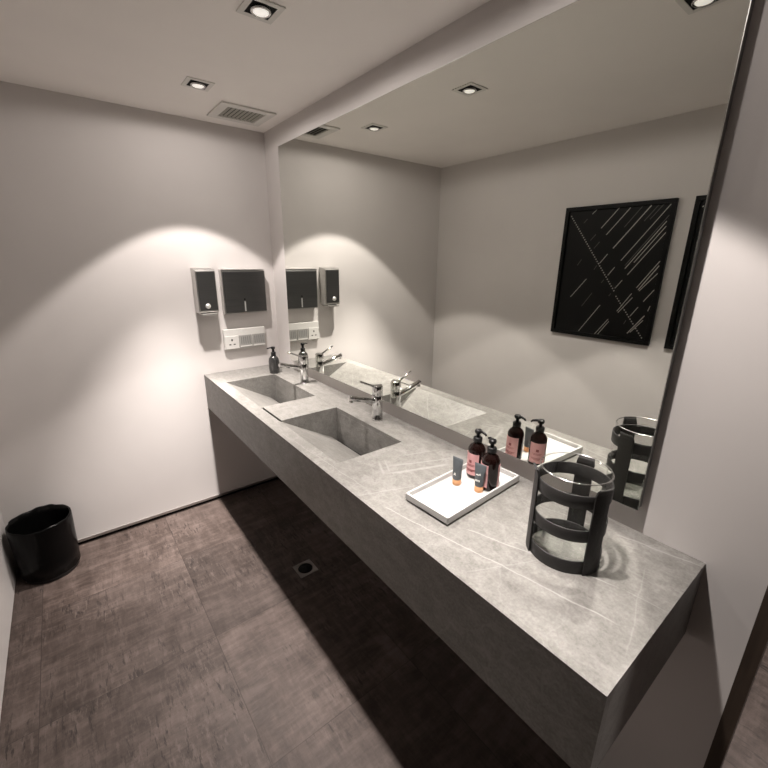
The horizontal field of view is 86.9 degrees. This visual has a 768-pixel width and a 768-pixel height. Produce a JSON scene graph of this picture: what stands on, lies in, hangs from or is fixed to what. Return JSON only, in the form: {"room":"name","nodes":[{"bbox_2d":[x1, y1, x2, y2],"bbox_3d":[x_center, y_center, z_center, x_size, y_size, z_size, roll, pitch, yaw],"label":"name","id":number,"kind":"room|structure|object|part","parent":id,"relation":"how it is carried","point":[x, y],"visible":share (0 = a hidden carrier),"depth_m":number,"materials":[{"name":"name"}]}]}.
{"room":"public restroom","nodes":[
{"label":"public restroom","id":0,"kind":"room"},
{"bbox_2d":[0,511,17,717],"bbox_3d":[-1.159,0.183,0.794,0.120,2.196,2.450,-12,21,-36],"label":"wall","id":1,"kind":"structure","parent":0,"point":[8,565],"depth_m":1.77,"materials":[{"name":"paint"}]},
{"bbox_2d":[0,81,279,539],"bbox_3d":[-1.315,-0.272,2.231,1.725,2.174,0.120,-12,21,-36],"label":"wall","id":2,"kind":"structure","parent":0,"point":[107,209],"depth_m":2.08,"materials":[{"name":"paint"}]},
{"bbox_2d":[78,476,278,543],"bbox_3d":[-1.259,0.774,2.567,1.605,0.022,0.038,-12,21,-36],"label":"baseboard","id":3,"kind":"structure","parent":2,"relation":"attached to","point":[277,477],"depth_m":2.50,"materials":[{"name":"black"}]},
{"bbox_2d":[190,268,218,315],"bbox_3d":[-0.998,-0.516,2.268,0.104,0.257,0.099,-12,21,-36],"label":"soap dispenser","id":4,"kind":"object","parent":2,"relation":"attached to","point":[203,279],"visible":1,"depth_m":2.24,"materials":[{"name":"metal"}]},
{"bbox_3d":[-0.997,-0.399,2.302,0.082,0.013,0.080,-12,21,-36],"label":"dispensing spout","id":5,"kind":"part","parent":4,"relation":"part of","materials":[{"name":"metal"}]},
{"bbox_2d":[218,269,266,313],"bbox_3d":[-0.834,-0.552,2.418,0.255,0.252,0.057,-12,21,-36],"label":"paper towel dispenser","id":6,"kind":"object","parent":2,"relation":"attached to","point":[242,290],"visible":1,"depth_m":2.39,"materials":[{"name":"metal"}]},
{"bbox_2d":[222,326,265,349],"bbox_3d":[-0.858,-0.284,2.501,0.254,0.122,0.029,-12,21,-36],"label":"panel","id":7,"kind":"object","parent":2,"relation":"attached to","point":[237,338],"visible":1,"depth_m":2.49,"materials":[{"name":"grey plastic"}]},
{"bbox_2d":[0,0,489,132],"bbox_3d":[0.550,-1.067,0.966,3.455,0.120,3.940,-12,21,-36],"label":"ceiling","id":8,"kind":"structure","parent":0,"point":[132,53],"depth_m":1.37,"materials":[{"name":"paint"}]},
{"bbox_2d":[181,76,214,91],"bbox_3d":[-0.762,-1.223,1.661,0.106,0.011,0.106,-12,21,-36],"label":"recessed light","id":9,"kind":"object","parent":8,"relation":"in","point":[190,82],"visible":1,"depth_m":1.65,"materials":[{"name":"white metal"}]},
{"bbox_2d":[207,101,276,126],"bbox_3d":[-0.704,-1.330,2.003,0.264,0.008,0.240,-12,21,-36],"label":"ceiling vent","id":10,"kind":"object","parent":8,"relation":"in","point":[224,110],"visible":1,"depth_m":1.99,"materials":[{"name":"white"}]},
{"bbox_2d":[236,0,285,24],"bbox_3d":[-0.352,-1.065,1.159,0.106,0.011,0.106,-12,21,-36],"label":"recessed light","id":11,"kind":"object","parent":8,"relation":"in","point":[266,11],"visible":1,"depth_m":1.15,"materials":[{"name":"silver metal"}]},
{"bbox_2d":[0,478,767,767],"bbox_3d":[0.531,1.137,1.644,3.455,0.100,3.940,-12,21,-36],"label":"floor","id":12,"kind":"structure","parent":0,"point":[192,637],"depth_m":1.56,"materials":[{"name":"brown tile"}]},
{"bbox_2d":[5,504,80,584],"bbox_3d":[-1.680,0.794,2.018,0.251,0.300,0.250,-12,21,-36],"label":"waste bin","id":13,"kind":"object","parent":12,"relation":"on","point":[43,541],"visible":1,"depth_m":1.96,"materials":[{"name":"black plastic"}]},
{"bbox_2d":[293,559,317,577],"bbox_3d":[-0.402,0.943,2.074,0.096,0.003,0.096,-12,21,-36],"label":"floor drain","id":14,"kind":"object","parent":12,"relation":"on","point":[305,568],"visible":1,"depth_m":2.07,"materials":[{"name":"metal"}]},
{"bbox_2d":[264,0,767,767],"bbox_3d":[0.491,0.051,1.270,0.120,2.196,3.700,-12,21,-36],"label":"wall","id":15,"kind":"structure","parent":0,"point":[705,498],"depth_m":0.92,"materials":[{"name":"paint"}]},
{"bbox_2d":[204,365,705,767],"bbox_3d":[-0.170,0.280,1.705,0.491,0.208,2.341,-12,21,-36],"label":"countertop","id":16,"kind":"structure","parent":15,"relation":"attached to","point":[574,656],"depth_m":0.96,"materials":[{"name":"grey stone"}]},
{"bbox_2d":[228,377,309,408],"bbox_3d":[-0.616,0.106,2.197,0.297,0.172,0.510,-12,21,-36],"label":"basin","id":17,"kind":"object","parent":16,"relation":"in","point":[261,392],"depth_m":2.32,"materials":[{"name":"grey stone"}]},
{"bbox_2d":[267,346,279,373],"bbox_3d":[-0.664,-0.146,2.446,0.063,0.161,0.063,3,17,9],"label":"pump bottle","id":18,"kind":"object","parent":16,"relation":"on","point":[274,368],"visible":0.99,"depth_m":2.43,"materials":[{"name":"grey plastic"}]},
{"bbox_2d":[278,352,308,383],"bbox_3d":[-0.492,-0.087,2.211,0.170,0.190,0.049,-12,21,-36],"label":"faucet","id":19,"kind":"object","parent":16,"relation":"on","point":[303,360],"visible":1,"depth_m":2.22,"materials":[{"name":"silver metal"}]},
{"bbox_3d":[-0.506,-0.096,2.195,0.132,0.061,0.024,-13,22,-37],"label":"spout","id":20,"kind":"part","parent":19,"relation":"part of","materials":[{"name":"silver metal"}]},
{"bbox_2d":[281,412,395,462],"bbox_3d":[-0.183,0.272,1.668,0.297,0.172,0.483,-12,21,-36],"label":"basin","id":21,"kind":"object","parent":16,"relation":"in","point":[339,437],"depth_m":1.76,"materials":[{"name":"grey stone"}]},
{"bbox_2d":[348,381,382,420],"bbox_3d":[-0.076,0.074,1.701,0.170,0.190,0.049,-12,21,-36],"label":"faucet","id":22,"kind":"object","parent":16,"relation":"on","point":[376,400],"visible":1,"depth_m":1.71,"materials":[{"name":"silver metal"}]},
{"bbox_3d":[-0.090,0.065,1.686,0.132,0.061,0.024,-13,22,-37],"label":"spout","id":23,"kind":"part","parent":22,"relation":"part of","materials":[{"name":"silver metal"}]},
{"bbox_3d":[-0.068,0.002,1.687,0.079,0.044,0.010,-12,21,-35],"label":"lever","id":24,"kind":"part","parent":22,"relation":"part of","materials":[{"name":"silver metal"}]},
{"bbox_2d":[405,463,518,524],"bbox_3d":[0.242,0.310,1.219,0.342,0.026,0.158,-14,22,-39],"label":"serving tray","id":25,"kind":"object","parent":16,"relation":"on","point":[447,502],"visible":0.72,"depth_m":1.18,"materials":[{"name":"white"}]},
{"bbox_2d":[452,456,462,485],"bbox_3d":[0.222,0.263,1.230,0.027,0.088,0.027,1,17,3],"label":"tube","id":26,"kind":"object","parent":25,"relation":"on","point":[457,462],"visible":1,"depth_m":1.22,"materials":[{"name":"grey plastic"}]},
{"bbox_2d":[466,428,486,478],"bbox_3d":[0.290,0.215,1.269,0.056,0.159,0.057,4,17,10],"label":"toiletry bottle","id":27,"kind":"object","parent":25,"relation":"on","point":[476,450],"visible":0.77,"depth_m":1.25,"materials":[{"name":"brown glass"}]},
{"bbox_2d":[474,462,486,492],"bbox_3d":[0.281,0.275,1.193,0.028,0.088,0.027,-1,17,-5],"label":"tube","id":28,"kind":"object","parent":25,"relation":"on","point":[480,469],"visible":1,"depth_m":1.19,"materials":[{"name":"grey plastic"}]},
{"bbox_2d":[481,436,500,491],"bbox_3d":[0.316,0.236,1.200,0.057,0.159,0.057,13,21,35],"label":"toiletry bottle","id":29,"kind":"object","parent":25,"relation":"on","point":[490,459],"visible":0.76,"depth_m":1.18,"materials":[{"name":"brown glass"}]},
{"bbox_2d":[526,453,614,575],"bbox_3d":[0.439,0.293,0.945,0.171,0.223,0.170,-12,21,-36],"label":"candle holder","id":30,"kind":"object","parent":16,"relation":"on","point":[572,529],"visible":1,"depth_m":0.91,"materials":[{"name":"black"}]},
{"bbox_3d":[0.551,0.563,0.841,0.470,0.188,0.020,-12,21,-36],"label":"panel","id":31,"kind":"part","parent":16,"relation":"part of","materials":[{"name":"grey stone"}]},
{"bbox_2d":[278,0,754,510],"bbox_3d":[0.047,-0.472,1.586,0.026,1.160,1.958,-12,21,-36],"label":"wall mirror","id":32,"kind":"object","parent":15,"relation":"attached to","point":[504,240],"visible":1,"depth_m":1.11,"materials":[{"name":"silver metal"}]},
{"bbox_2d":[703,586,767,767],"bbox_3d":[1.152,0.374,0.485,0.136,2.050,0.954,-12,21,-36],"label":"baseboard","id":33,"kind":"structure","parent":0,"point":[756,646],"depth_m":0.92,"materials":[{"name":"brown wood"}]}
]}

